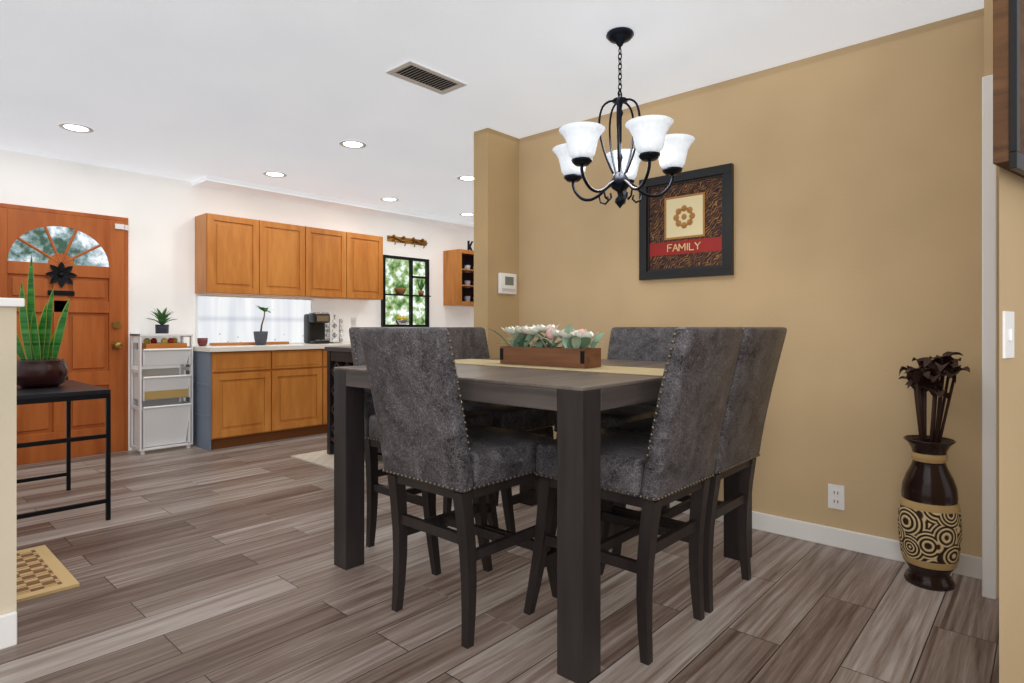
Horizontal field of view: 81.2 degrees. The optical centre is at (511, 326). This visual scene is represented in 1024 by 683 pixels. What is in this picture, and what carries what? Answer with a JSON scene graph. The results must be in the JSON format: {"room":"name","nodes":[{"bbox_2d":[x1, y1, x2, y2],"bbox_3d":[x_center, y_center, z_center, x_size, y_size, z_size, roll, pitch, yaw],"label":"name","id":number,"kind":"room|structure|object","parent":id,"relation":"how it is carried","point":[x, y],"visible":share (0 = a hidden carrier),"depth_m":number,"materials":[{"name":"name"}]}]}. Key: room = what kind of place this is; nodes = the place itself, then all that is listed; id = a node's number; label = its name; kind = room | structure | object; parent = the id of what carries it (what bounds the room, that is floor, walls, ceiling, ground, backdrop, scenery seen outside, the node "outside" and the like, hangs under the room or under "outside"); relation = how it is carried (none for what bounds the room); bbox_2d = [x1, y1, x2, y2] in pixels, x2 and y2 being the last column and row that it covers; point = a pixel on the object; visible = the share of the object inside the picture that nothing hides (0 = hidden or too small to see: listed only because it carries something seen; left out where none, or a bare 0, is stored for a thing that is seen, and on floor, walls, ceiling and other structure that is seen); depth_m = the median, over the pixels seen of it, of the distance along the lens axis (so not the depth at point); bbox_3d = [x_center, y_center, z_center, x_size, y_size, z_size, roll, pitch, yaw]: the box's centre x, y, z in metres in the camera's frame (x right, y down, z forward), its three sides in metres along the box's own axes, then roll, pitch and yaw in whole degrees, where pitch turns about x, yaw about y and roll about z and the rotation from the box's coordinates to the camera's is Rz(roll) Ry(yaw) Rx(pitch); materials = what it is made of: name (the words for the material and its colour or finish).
{"room":"dining room","nodes":[
{"label":"dining room","id":0,"kind":"room"},
{"bbox_2d":[0,307,16,614],"bbox_3d":[-2.909,0.515,0.864,0.140,1.170,3.390,0,0,42],"label":"wall","id":1,"kind":"structure","parent":0,"point":[8,315],"depth_m":2.06,"materials":[{"name":"beige paint"}]},
{"bbox_2d":[0,611,16,649],"bbox_3d":[-2.851,1.042,0.811,0.018,0.115,3.390,0,0,42],"label":"baseboard","id":2,"kind":"structure","parent":1,"relation":"attached to","point":[8,621],"depth_m":2.05,"materials":[{"name":"white"}]},
{"bbox_2d":[0,298,24,307],"bbox_3d":[-2.903,-0.085,0.871,0.180,0.030,3.410,0,0,42],"label":"trim","id":3,"kind":"structure","parent":1,"relation":"attached to","point":[4,302],"depth_m":2.05,"materials":[{"name":"white wood"}]},
{"bbox_2d":[0,149,473,449],"bbox_3d":[-2.916,-0.145,5.990,0.150,2.490,11.000,0,0,42],"label":"wall","id":4,"kind":"structure","parent":0,"point":[161,212],"depth_m":5.58,"materials":[{"name":"white paint"}]},
{"bbox_2d":[0,207,124,465],"bbox_3d":[-3.701,0.082,4.907,0.126,2.024,0.910,0,0,42],"label":"entry door","id":5,"kind":"structure","parent":4,"relation":"in","point":[80,259],"depth_m":5.00,"materials":[{"name":"brown wood"}]},
{"bbox_2d":[0,203,127,450],"bbox_3d":[-3.741,0.066,4.942,0.020,2.068,0.980,0,0,42],"label":"door frame","id":6,"kind":"structure","parent":4,"relation":"in","point":[3,205],"depth_m":5.28,"materials":[{"name":"orange wood"}]},
{"bbox_2d":[115,224,127,230],"bbox_3d":[-3.429,-0.878,5.243,0.039,0.045,0.105,0,0,42],"label":"sensor","id":7,"kind":"object","parent":6,"relation":"attached to","point":[117,226],"depth_m":5.23,"materials":[{"name":"white plastic"}]},
{"bbox_2d":[195,294,309,344],"bbox_3d":[-2.633,-0.072,6.172,0.020,0.485,1.200,0,0,42],"label":"window frame","id":8,"kind":"structure","parent":4,"relation":"in","point":[196,297],"depth_m":5.73,"materials":[{"name":"white plastic"}]},
{"bbox_2d":[195,295,313,344],"bbox_3d":[-2.610,-0.068,6.152,0.034,0.476,1.230,0,0,42],"label":"kitchen window","id":9,"kind":"structure","parent":4,"relation":"in","point":[222,319],"depth_m":6.08,"materials":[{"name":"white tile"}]},
{"bbox_2d":[195,213,382,299],"bbox_3d":[-2.276,-0.690,6.362,0.296,0.740,1.970,0,0,42],"label":"upper cabinet","id":10,"kind":"object","parent":4,"relation":"attached to","point":[234,255],"visible":1,"depth_m":6.09,"materials":[{"name":"brown wood"}]},
{"bbox_2d":[351,318,355,326],"bbox_3d":[-1.867,-0.050,7.034,0.008,0.120,0.075,0,0,42],"label":"backsplash outlet","id":11,"kind":"object","parent":4,"relation":"attached to","point":[353,320],"visible":0.89,"depth_m":7.03,"materials":[{"name":"white plastic"}]},
{"bbox_2d":[381,255,430,326],"bbox_3d":[-1.303,-0.440,7.538,0.200,0.890,0.730,0,0,42],"label":"garden window","id":12,"kind":"structure","parent":4,"relation":"in","point":[405,301],"depth_m":7.59,"materials":[{"name":"black metal"}]},
{"bbox_2d":[387,235,427,247],"bbox_3d":[-1.314,-1.086,7.602,0.066,0.131,0.627,0,0,42],"label":"rack","id":13,"kind":"object","parent":4,"relation":"attached to","point":[393,238],"visible":1,"depth_m":7.60,"materials":[{"name":"brown wood"}]},
{"bbox_2d":[443,249,473,306],"bbox_3d":[-0.605,-0.660,8.202,0.316,0.740,0.620,0,0,42],"label":"upper cabinet","id":14,"kind":"object","parent":4,"relation":"attached to","point":[458,264],"visible":0.58,"depth_m":8.02,"materials":[{"name":"brown wood"}]},
{"bbox_2d":[467,241,472,250],"bbox_3d":[-0.574,-1.112,8.277,0.030,0.160,0.095,0,0,42],"label":"letter on the cabinet top","id":15,"kind":"object","parent":14,"relation":"on","point":[469,244],"visible":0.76,"depth_m":8.25,"materials":[{"name":"black metal"}]},
{"bbox_2d":[0,0,983,223],"bbox_3d":[0.651,-1.430,2.778,9.750,0.080,11.000,0,0,42],"label":"ceiling","id":16,"kind":"structure","parent":0,"point":[186,90],"depth_m":3.26,"materials":[{"name":"paint"}]},
{"bbox_2d":[58,123,93,132],"bbox_3d":[-3.036,-1.385,4.160,0.200,0.008,0.200,0,0,42],"label":"recessed light","id":17,"kind":"object","parent":16,"relation":"in","point":[67,126],"visible":1,"depth_m":4.15,"materials":[{"name":"white"}]},
{"bbox_2d":[263,171,286,176],"bbox_3d":[-2.154,-1.385,5.424,0.200,0.008,0.200,0,0,42],"label":"recessed light","id":18,"kind":"object","parent":16,"relation":"in","point":[269,173],"visible":1,"depth_m":5.43,"materials":[{"name":"white"}]},
{"bbox_2d":[192,176,473,231],"bbox_3d":[-0.994,-1.370,7.758,0.340,0.040,5.800,0,0,42],"label":"soffit beam","id":19,"kind":"structure","parent":16,"relation":"attached to","point":[208,182],"depth_m":6.47,"materials":[{"name":"white paint"}]},
{"bbox_2d":[339,140,365,148],"bbox_3d":[-1.208,-1.385,4.532,0.200,0.008,0.200,0,0,42],"label":"recessed light","id":20,"kind":"object","parent":16,"relation":"in","point":[354,144],"visible":1,"depth_m":4.53,"materials":[{"name":"white"}]},
{"bbox_2d":[380,197,398,201],"bbox_3d":[-1.331,-1.385,6.487,0.200,0.008,0.200,0,0,42],"label":"recessed light","id":21,"kind":"object","parent":16,"relation":"in","point":[389,199],"visible":1,"depth_m":6.49,"materials":[{"name":"white"}]},
{"bbox_2d":[386,60,466,94],"bbox_3d":[-0.472,-1.384,3.324,0.210,0.008,0.410,0,0,42],"label":"ceiling vent","id":22,"kind":"object","parent":16,"relation":"in","point":[413,72],"depth_m":3.31,"materials":[{"name":"white metal"}]},
{"bbox_2d":[457,175,473,180],"bbox_3d":[-0.412,-1.385,5.565,0.200,0.008,0.200,0,0,42],"label":"recessed light","id":23,"kind":"object","parent":16,"relation":"in","point":[466,177],"visible":0.75,"depth_m":5.57,"materials":[{"name":"white"}]},
{"bbox_2d":[459,213,473,215],"bbox_3d":[-0.548,-1.385,7.356,0.200,0.008,0.200,0,0,42],"label":"recessed light","id":24,"kind":"object","parent":16,"relation":"in","point":[461,214],"visible":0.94,"depth_m":7.36,"materials":[{"name":"white"}]},
{"bbox_2d":[552,27,694,207],"bbox_3d":[0.493,-0.975,2.825,0.676,0.829,0.679,0,0,42],"label":"chandelier","id":25,"kind":"object","parent":16,"relation":"hanging from","point":[650,139],"visible":1,"depth_m":2.77,"materials":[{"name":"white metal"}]},
{"bbox_2d":[474,128,518,357],"bbox_3d":[1.459,-0.145,6.074,0.140,2.490,5.020,0,0,42],"label":"wall","id":26,"kind":"structure","parent":0,"point":[496,153],"depth_m":4.24,"materials":[{"name":"beige paint"}]},
{"bbox_2d":[498,273,516,294],"bbox_3d":[-0.032,-0.310,4.288,0.030,0.150,0.180,0,0,42],"label":"thermostat","id":27,"kind":"object","parent":26,"relation":"attached to","point":[507,283],"visible":1,"depth_m":4.27,"materials":[{"name":"white plastic"}]},
{"bbox_2d":[0,433,998,682],"bbox_3d":[0.651,1.130,2.778,9.750,0.060,11.000,0,0,42],"label":"floor","id":28,"kind":"structure","parent":0,"point":[216,565],"depth_m":2.39,"materials":[{"name":"brown wood"}]},
{"bbox_2d":[17,545,79,602],"bbox_3d":[-2.337,1.093,2.478,0.670,0.014,0.755,0,0,42],"label":"entry rug","id":29,"kind":"object","parent":28,"relation":"on","point":[40,573],"visible":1,"depth_m":2.61,"materials":[{"name":"beige fabric"}]},
{"bbox_2d":[17,380,110,520],"bbox_3d":[-2.839,0.728,3.498,0.940,0.745,0.600,0,0,42],"label":"side table","id":30,"kind":"object","parent":28,"relation":"on","point":[68,391],"visible":0.97,"depth_m":3.38,"materials":[{"name":"black metal"}]},
{"bbox_2d":[17,254,69,387],"bbox_3d":[-2.799,-0.042,3.542,0.270,0.790,0.270,0,0,42],"label":"snake plant","id":31,"kind":"object","parent":30,"relation":"on","point":[42,368],"visible":0.94,"depth_m":3.50,"materials":[{"name":"green plant"}]},
{"bbox_2d":[130,333,192,454],"bbox_3d":[-3.146,0.580,5.369,0.299,1.040,0.430,0,0,42],"label":"storage cart","id":32,"kind":"object","parent":28,"relation":"on","point":[160,417],"visible":1,"depth_m":5.29,"materials":[{"name":"white plastic"}]},
{"bbox_2d":[148,307,174,332],"bbox_3d":[-3.155,-0.064,5.387,0.228,0.244,0.291,0,0,42],"label":"succulent","id":33,"kind":"object","parent":32,"relation":"on","point":[161,317],"visible":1,"depth_m":5.36,"materials":[{"name":"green plant"}]},
{"bbox_2d":[186,342,350,450],"bbox_3d":[-2.136,0.640,6.270,0.626,0.920,2.220,0,0,42],"label":"base cabinet","id":34,"kind":"object","parent":28,"relation":"on","point":[243,394],"visible":0.54,"depth_m":5.59,"materials":[{"name":"brown wood"}]},
{"bbox_2d":[197,338,207,345],"bbox_3d":[-2.891,0.141,5.577,0.088,0.075,0.090,0,0,42],"label":"cup","id":35,"kind":"object","parent":34,"relation":"on","point":[201,341],"visible":0.96,"depth_m":5.54,"materials":[{"name":"red ceramic"}]},
{"bbox_2d":[209,341,288,345],"bbox_3d":[-2.635,0.166,6.026,0.090,0.025,0.770,0,0,42],"label":"cutting board","id":36,"kind":"object","parent":34,"relation":"on","point":[280,342],"visible":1,"depth_m":5.92,"materials":[{"name":"brown wood"}]},
{"bbox_2d":[253,305,270,344],"bbox_3d":[-2.480,-0.018,5.980,0.147,0.392,0.213,0,0,42],"label":"potted plant","id":37,"kind":"object","parent":34,"relation":"on","point":[260,337],"visible":1,"depth_m":5.92,"materials":[{"name":"green plant"}]},
{"bbox_2d":[304,312,329,343],"bbox_3d":[-2.110,0.011,6.461,0.237,0.335,0.200,0,0,42],"label":"coffee maker","id":38,"kind":"object","parent":34,"relation":"on","point":[314,322],"visible":1,"depth_m":6.41,"materials":[{"name":"black plastic"}]},
{"bbox_2d":[325,314,343,342],"bbox_3d":[-1.977,0.018,6.651,0.195,0.319,0.200,0,0,42],"label":"carousel","id":39,"kind":"object","parent":34,"relation":"on","point":[334,320],"visible":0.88,"depth_m":6.61,"materials":[{"name":"silver metal"}]},
{"bbox_2d":[291,450,382,469],"bbox_3d":[-1.313,1.095,5.118,0.740,0.010,0.850,0,0,42],"label":"kitchen rug","id":40,"kind":"object","parent":28,"relation":"on","point":[321,458],"visible":0.21,"depth_m":4.95,"materials":[{"name":"beige fabric"}]},
{"bbox_2d":[325,346,381,454],"bbox_3d":[-1.060,0.628,4.965,1.010,0.917,0.510,0,0,42],"label":"wine rack","id":41,"kind":"object","parent":40,"relation":"on","point":[340,356],"visible":0.16,"depth_m":5.09,"materials":[{"name":"black wood"}]},
{"bbox_2d":[349,327,498,575],"bbox_3d":[-0.451,0.550,3.030,0.695,1.100,0.464,0,0,42],"label":"chair","id":42,"kind":"object","parent":28,"relation":"on","point":[372,443],"visible":0.19,"depth_m":2.97,"materials":[{"name":"grey leather"}]},
{"bbox_2d":[359,327,556,648],"bbox_3d":[-0.184,0.550,2.322,0.464,1.100,0.695,0,0,42],"label":"chair","id":43,"kind":"object","parent":28,"relation":"on","point":[427,444],"visible":0.93,"depth_m":2.12,"materials":[{"name":"grey fabric"}]},
{"bbox_2d":[443,327,554,532],"bbox_3d":[-0.110,0.550,3.409,0.695,1.100,0.464,0,0,42],"label":"chair","id":44,"kind":"object","parent":28,"relation":"on","point":[466,342],"visible":0.38,"depth_m":3.26,"materials":[{"name":"grey fabric"}]},
{"bbox_2d":[334,358,751,682],"bbox_3d":[0.164,0.642,2.813,1.400,0.915,1.400,0,0,42],"label":"dining table","id":45,"kind":"object","parent":28,"relation":"on","point":[578,398],"visible":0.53,"depth_m":1.95,"materials":[{"name":"grey wood"}]},
{"bbox_2d":[454,359,663,375],"bbox_3d":[0.164,0.182,2.813,1.380,0.003,0.340,0,0,42],"label":"table runner","id":46,"kind":"object","parent":45,"relation":"on","point":[603,369],"visible":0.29,"depth_m":2.60,"materials":[{"name":"fabric"}]},
{"bbox_2d":[486,324,604,367],"bbox_3d":[0.180,0.081,2.799,0.647,0.198,0.298,0,0,42],"label":"centerpiece","id":47,"kind":"object","parent":46,"relation":"on","point":[574,352],"visible":1,"depth_m":2.74,"materials":[{"name":"green plant"}]},
{"bbox_2d":[553,327,678,554],"bbox_3d":[0.575,0.550,3.247,0.464,1.100,0.695,0,0,42],"label":"chair","id":48,"kind":"object","parent":28,"relation":"on","point":[625,343],"visible":0.2,"depth_m":3.37,"materials":[{"name":"grey fabric"}]},
{"bbox_2d":[523,327,743,665],"bbox_3d":[0.445,0.550,2.224,0.695,1.100,0.464,0,0,42],"label":"chair","id":49,"kind":"object","parent":28,"relation":"on","point":[677,459],"visible":0.85,"depth_m":2.02,"materials":[{"name":"grey fabric"}]},
{"bbox_2d":[601,327,786,612],"bbox_3d":[0.763,0.550,2.576,0.695,1.100,0.464,0,0,42],"label":"chair","id":50,"kind":"object","parent":28,"relation":"on","point":[760,350],"visible":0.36,"depth_m":2.39,"materials":[{"name":"grey fabric"}]},
{"bbox_2d":[898,351,969,591],"bbox_3d":[1.790,0.603,2.541,0.245,0.994,0.352,0,0,28],"label":"floor vase","id":51,"kind":"object","parent":28,"relation":"on","point":[929,514],"visible":1,"depth_m":2.51,"materials":[{"name":"black ceramic"}]},
{"bbox_2d":[519,8,983,556],"bbox_3d":[1.054,-0.145,3.599,2.850,2.490,0.140,0,0,42],"label":"wall","id":52,"kind":"structure","parent":0,"point":[858,167],"depth_m":3.01,"materials":[{"name":"paint"}]},
{"bbox_2d":[639,163,733,279],"bbox_3d":[1.013,-0.600,3.516,0.580,0.620,0.032,0,0,42],"label":"picture frame","id":53,"kind":"object","parent":52,"relation":"attached to","point":[698,206],"visible":1,"depth_m":3.49,"materials":[{"name":"black"}]},
{"bbox_2d":[667,242,700,251],"bbox_3d":[1.011,-0.471,3.518,0.212,0.049,0.007,0,0,42],"label":"lettering","id":54,"kind":"object","parent":53,"relation":"attached to","point":[678,249],"depth_m":3.52},
{"bbox_2d":[670,501,981,579],"bbox_3d":[1.058,1.052,3.491,2.689,0.095,0.016,0,0,42],"label":"baseboard","id":55,"kind":"structure","parent":52,"relation":"attached to","point":[968,565],"depth_m":2.96,"materials":[{"name":"white wood"}]},
{"bbox_2d":[828,484,844,509],"bbox_3d":[1.621,0.850,2.986,0.074,0.120,0.008,0,0,42],"label":"outlet plate","id":56,"kind":"object","parent":52,"relation":"attached to","point":[836,493],"visible":1,"depth_m":2.98,"materials":[{"name":"white plastic"}]},
{"bbox_2d":[984,0,998,597],"bbox_3d":[2.102,-0.145,2.528,0.140,2.490,0.330,0,0,42],"label":"wall","id":57,"kind":"structure","parent":0,"point":[988,4],"depth_m":2.42,"materials":[{"name":"beige paint"}]},
{"bbox_2d":[982,75,996,599],"bbox_3d":[1.944,0.040,2.431,0.045,2.120,0.035,0,0,42],"label":"door frame","id":58,"kind":"structure","parent":57,"relation":"attached to","point":[989,170],"depth_m":2.42,"materials":[{"name":"white wood"}]},
{"bbox_2d":[999,167,1023,682],"bbox_3d":[1.625,-0.145,1.810,0.244,2.490,1.000,0,0,42],"label":"wall","id":59,"kind":"structure","parent":0,"point":[1011,185],"depth_m":1.55,"materials":[{"name":"beige paint"}]},
{"bbox_2d":[1002,311,1013,358],"bbox_3d":[1.275,0.020,1.529,0.075,0.120,0.012,0,0,-36],"label":"switch plate","id":60,"kind":"object","parent":59,"relation":"attached to","point":[1007,316],"visible":1,"depth_m":1.52,"materials":[{"name":"white plastic"}]},
{"bbox_2d":[993,0,1023,177],"bbox_3d":[1.379,-0.850,1.579,0.465,0.940,0.048,0,0,-36],"label":"wall sign","id":61,"kind":"object","parent":59,"relation":"attached to","point":[1008,15],"visible":1,"depth_m":1.45,"materials":[{"name":"brown wood"}]}
]}

